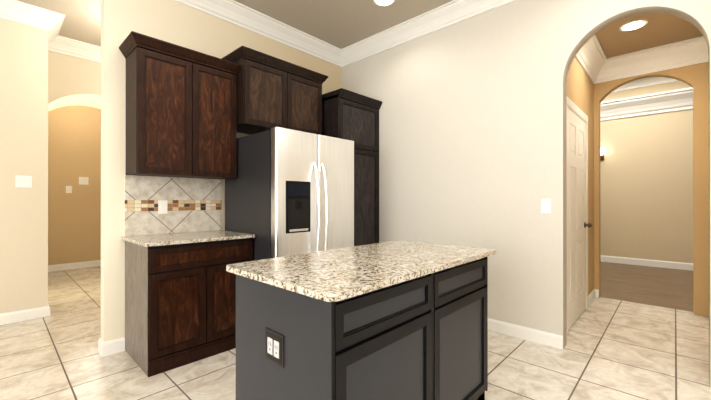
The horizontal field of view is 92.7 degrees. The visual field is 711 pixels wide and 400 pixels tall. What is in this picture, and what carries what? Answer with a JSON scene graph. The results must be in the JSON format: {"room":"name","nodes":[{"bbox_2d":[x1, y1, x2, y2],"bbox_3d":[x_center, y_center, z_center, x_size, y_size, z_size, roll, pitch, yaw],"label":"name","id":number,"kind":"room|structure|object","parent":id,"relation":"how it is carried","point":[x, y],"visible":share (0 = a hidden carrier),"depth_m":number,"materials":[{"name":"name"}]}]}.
{"room":"kitchen","nodes":[
{"label":"kitchen","id":0,"kind":"room"},
{"bbox_2d":[0,18,47,313],"bbox_3d":[-5.026,-0.361,2.555,1.370,3.120,3.920,0,0,43],"label":"wall","id":1,"kind":"structure","parent":0,"point":[23,152],"depth_m":3.38,"materials":[{"name":"beige paint"}]},
{"bbox_2d":[15,175,31,187],"bbox_3d":[-3.303,-0.184,3.378,0.009,0.117,0.118,0,0,43],"label":"light switch","id":2,"kind":"object","parent":1,"relation":"attached to","point":[23,181],"visible":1,"depth_m":3.38,"materials":[{"name":"white plastic"}]},
{"bbox_2d":[0,305,49,324],"bbox_3d":[-4.515,1.147,2.083,0.016,0.105,3.936,0,0,43],"label":"baseboard","id":3,"kind":"structure","parent":1,"relation":"attached to","point":[34,313],"depth_m":3.37,"materials":[{"name":"white wood"}]},
{"bbox_2d":[0,0,100,62],"bbox_3d":[-3.763,-1.837,3.264,0.740,0.165,6.680,0,0,43],"label":"crown molding","id":4,"kind":"structure","parent":1,"relation":"attached to","point":[51,22],"depth_m":3.50,"materials":[{"name":"white"}]},
{"bbox_2d":[48,50,100,111],"bbox_3d":[-2.962,-0.357,5.199,0.750,3.120,2.761,0,0,43],"label":"wall","id":5,"kind":"structure","parent":0,"point":[72,80],"depth_m":4.17,"materials":[{"name":"beige paint"}]},
{"bbox_2d":[48,105,100,264],"bbox_3d":[-5.742,-0.357,5.207,0.150,3.120,6.800,0,0,43],"label":"wall","id":6,"kind":"structure","parent":0,"point":[74,155],"depth_m":5.96,"materials":[{"name":"beige paint"}]},
{"bbox_2d":[66,186,71,192],"bbox_3d":[-4.983,-0.183,5.897,0.009,0.125,0.080,0,0,43],"label":"light switch","id":7,"kind":"object","parent":6,"relation":"attached to","point":[68,189],"visible":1,"depth_m":5.90,"materials":[{"name":"white plastic"}]},
{"bbox_2d":[48,260,100,271],"bbox_3d":[-5.723,1.151,5.104,0.016,0.105,6.680,0,0,43],"label":"baseboard","id":8,"kind":"structure","parent":6,"relation":"attached to","point":[57,267],"depth_m":5.94,"materials":[{"name":"white wood"}]},
{"bbox_2d":[79,177,88,184],"bbox_3d":[-4.843,-0.343,6.046,0.009,0.135,0.135,0,0,43],"label":"thermostat","id":9,"kind":"object","parent":6,"relation":"attached to","point":[83,180],"visible":1,"depth_m":6.05,"materials":[{"name":"white plastic"}]},
{"bbox_2d":[101,0,341,341],"bbox_3d":[-1.106,-0.359,3.590,0.120,3.120,2.560,0,0,43],"label":"wall","id":10,"kind":"structure","parent":0,"point":[178,23],"depth_m":2.70,"materials":[{"name":"paint"}]},
{"bbox_2d":[125,175,221,235],"bbox_3d":[-1.572,0.044,3.000,0.008,0.492,0.793,0,0,43],"label":"tile backsplash","id":11,"kind":"structure","parent":10,"relation":"attached to","point":[194,204],"depth_m":2.96,"materials":[{"name":"beige tile"}]},
{"bbox_2d":[158,200,166,213],"bbox_3d":[-1.650,0.060,2.906,0.006,0.116,0.072,0,0,43],"label":"outlet","id":12,"kind":"object","parent":11,"relation":"attached to","point":[162,206],"visible":1,"depth_m":2.90,"materials":[{"name":"white plastic"}]},
{"bbox_2d":[119,31,239,178],"bbox_3d":[-1.454,-0.703,2.856,0.373,1.014,0.826,0,0,43],"label":"upper cabinet","id":13,"kind":"object","parent":10,"relation":"attached to","point":[181,111],"visible":1,"depth_m":2.70,"materials":[{"name":"brown wood"}]},
{"bbox_2d":[222,46,327,134],"bbox_3d":[-0.812,-1.002,3.451,0.493,0.654,0.997,0,0,43],"label":"upper cabinet","id":14,"kind":"object","parent":10,"relation":"attached to","point":[272,91],"visible":0.9,"depth_m":3.23,"materials":[{"name":"black wood"}]},
{"bbox_2d":[17,0,452,48],"bbox_3d":[-1.842,-1.982,1.401,11.550,0.120,7.000,0,0,43],"label":"ceiling","id":15,"kind":"structure","parent":0,"point":[341,24],"depth_m":3.53,"materials":[{"name":"paint"}]},
{"bbox_2d":[373,0,394,6],"bbox_3d":[0.277,-1.917,3.252,0.214,0.006,0.214,0,0,43],"label":"recessed light","id":16,"kind":"object","parent":15,"relation":"in","point":[383,3],"visible":1,"depth_m":3.29,"materials":[{"name":"white"}]},
{"bbox_2d":[174,0,341,65],"bbox_3d":[-1.104,-1.837,3.418,0.120,0.165,2.550,0,0,43],"label":"crown molding","id":17,"kind":"structure","parent":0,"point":[231,11],"depth_m":3.59,"materials":[{"name":"white"}]},
{"bbox_2d":[0,266,710,399],"bbox_3d":[-1.200,1.249,2.079,11.550,0.100,8.875,0,0,43],"label":"floor","id":18,"kind":"structure","parent":0,"point":[613,349],"depth_m":2.50,"materials":[{"name":"beige tile"}]},
{"bbox_2d":[121,230,254,376],"bbox_3d":[-1.349,0.745,2.769,0.643,0.910,0.814,0,0,43],"label":"base cabinet","id":19,"kind":"object","parent":18,"relation":"on","point":[180,299],"visible":0.9,"depth_m":2.51,"materials":[{"name":"brown wood"}]},
{"bbox_2d":[225,127,353,260],"bbox_3d":[-0.603,0.299,3.256,0.948,1.772,0.900,0,0,43],"label":"fridge","id":20,"kind":"object","parent":18,"relation":"on","point":[288,192],"visible":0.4,"depth_m":2.89,"materials":[{"name":"silver metal"}]},
{"bbox_2d":[322,88,381,245],"bbox_3d":[-0.164,0.021,3.991,0.692,2.360,0.672,0,0,43],"label":"pantry cabinet","id":21,"kind":"object","parent":18,"relation":"on","point":[350,115],"visible":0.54,"depth_m":3.80,"materials":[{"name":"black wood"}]},
{"bbox_2d":[231,256,487,399],"bbox_3d":[0.116,0.754,1.720,0.620,0.889,1.234,0,0,43],"label":"kitchen island","id":22,"kind":"object","parent":18,"relation":"on","point":[398,320],"depth_m":1.34,"materials":[{"name":"black wood"}]},
{"bbox_2d":[226,240,495,303],"bbox_3d":[0.121,0.298,1.726,0.700,0.023,1.305,0,0,43],"label":"island countertop","id":23,"kind":"structure","parent":22,"relation":"on","point":[333,276],"depth_m":1.45,"materials":[{"name":"beige stone"}]},
{"bbox_2d":[342,0,710,387],"bbox_3d":[1.437,-0.360,3.037,8.620,3.120,0.120,0,0,43],"label":"wall","id":24,"kind":"structure","parent":0,"point":[472,135],"depth_m":3.09,"materials":[{"name":"paint"}]},
{"bbox_2d":[338,0,514,66],"bbox_3d":[2.133,-1.839,2.218,6.480,0.165,0.120,0,0,43],"label":"crown molding","id":25,"kind":"structure","parent":24,"relation":"attached to","point":[416,27],"depth_m":3.59,"materials":[{"name":"white"}]},
{"bbox_2d":[488,318,562,349],"bbox_3d":[0.978,1.148,3.372,1.890,0.105,0.016,0,0,43],"label":"baseboard","id":26,"kind":"structure","parent":24,"relation":"attached to","point":[537,336],"depth_m":2.90,"materials":[{"name":"white wood"}]},
{"bbox_2d":[541,199,550,212],"bbox_3d":[1.578,0.050,2.814,0.072,0.117,0.009,0,0,43],"label":"light switch","id":27,"kind":"object","parent":24,"relation":"attached to","point":[545,205],"visible":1,"depth_m":2.81,"materials":[{"name":"white plastic"}]},
{"bbox_2d":[703,37,708,62],"bbox_3d":[3.067,-1.545,2.823,0.150,0.230,1.800,0,0,43],"label":"crown molding","id":28,"kind":"structure","parent":24,"relation":"attached to","point":[705,49],"depth_m":3.49,"materials":[{"name":"white"}]},
{"bbox_2d":[566,57,593,294],"bbox_3d":[2.276,-0.359,3.564,0.120,3.120,1.800,0,0,43],"label":"wall","id":29,"kind":"structure","parent":0,"point":[580,89],"depth_m":3.92,"materials":[{"name":"beige paint"}]},
{"bbox_2d":[566,96,591,332],"bbox_3d":[2.244,0.133,3.388,0.074,2.135,1.070,0,0,43],"label":"door","id":30,"kind":"structure","parent":29,"relation":"attached to","point":[578,225],"depth_m":3.37,"materials":[{"name":"white wood"}]},
{"bbox_2d":[575,34,608,83],"bbox_3d":[2.375,-1.544,3.474,0.150,0.230,1.800,0,0,43],"label":"crown molding","id":31,"kind":"structure","parent":29,"relation":"attached to","point":[596,64],"depth_m":3.75,"materials":[{"name":"white"}]},
{"bbox_2d":[588,289,598,306],"bbox_3d":[2.787,1.149,3.988,0.040,0.105,0.480,0,0,43],"label":"baseboard","id":32,"kind":"structure","parent":29,"relation":"attached to","point":[594,294],"depth_m":4.06,"materials":[{"name":"white wood"}]},
{"bbox_2d":[600,262,692,311],"bbox_3d":[2.981,1.255,6.521,11.550,0.100,3.325,0,0,43],"label":"floor","id":33,"kind":"structure","parent":0,"point":[661,287],"depth_m":4.77,"materials":[{"name":"beige wood"}]},
{"bbox_2d":[600,81,692,263],"bbox_3d":[4.039,-0.594,7.502,10.950,3.600,0.150,0,0,43],"label":"wall","id":34,"kind":"structure","parent":0,"point":[646,187],"depth_m":6.18,"materials":[{"name":"paint"}]},
{"bbox_2d":[600,148,604,160],"bbox_3d":[4.764,-0.890,6.602,0.146,0.230,0.165,0,0,43],"label":"sconce","id":35,"kind":"object","parent":34,"relation":"attached to","point":[602,154],"visible":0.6,"depth_m":6.55,"materials":[{"name":"white glass"}]},
{"bbox_2d":[600,77,692,120],"bbox_3d":[3.912,-1.949,7.369,10.950,0.790,0.220,0,0,43],"label":"crown molding","id":36,"kind":"structure","parent":34,"relation":"attached to","point":[666,101],"depth_m":6.12,"materials":[{"name":"white"}]},
{"bbox_2d":[601,255,692,270],"bbox_3d":[3.982,1.146,7.439,10.950,0.120,0.016,0,0,43],"label":"baseboard","id":37,"kind":"structure","parent":34,"relation":"attached to","point":[623,260],"depth_m":6.16,"materials":[{"name":"white wood"}]},
{"bbox_2d":[596,13,702,57],"bbox_3d":[2.721,-1.850,3.148,1.500,0.380,1.800,0,0,43],"label":"ceiling","id":38,"kind":"structure","parent":0,"point":[658,29],"depth_m":3.40,"materials":[{"name":"brown paint"}]},
{"bbox_2d":[619,19,647,30],"bbox_3d":[2.641,-1.657,3.224,0.214,0.006,0.214,0,0,43],"label":"recessed light","id":39,"kind":"object","parent":38,"relation":"in","point":[633,25],"visible":1,"depth_m":3.22,"materials":[{"name":"white glass"}]},
{"bbox_2d":[594,62,708,315],"bbox_3d":[1.904,-0.657,5.234,10.950,3.720,0.120,0,0,43],"label":"wall","id":40,"kind":"structure","parent":0,"point":[695,77],"depth_m":3.57,"materials":[{"name":"paint"}]},
{"bbox_2d":[608,36,701,80],"bbox_3d":[3.283,-1.544,3.752,0.750,0.230,0.150,0,0,43],"label":"crown molding","id":41,"kind":"structure","parent":40,"relation":"attached to","point":[688,52],"depth_m":3.73,"materials":[{"name":"white"}]}
]}

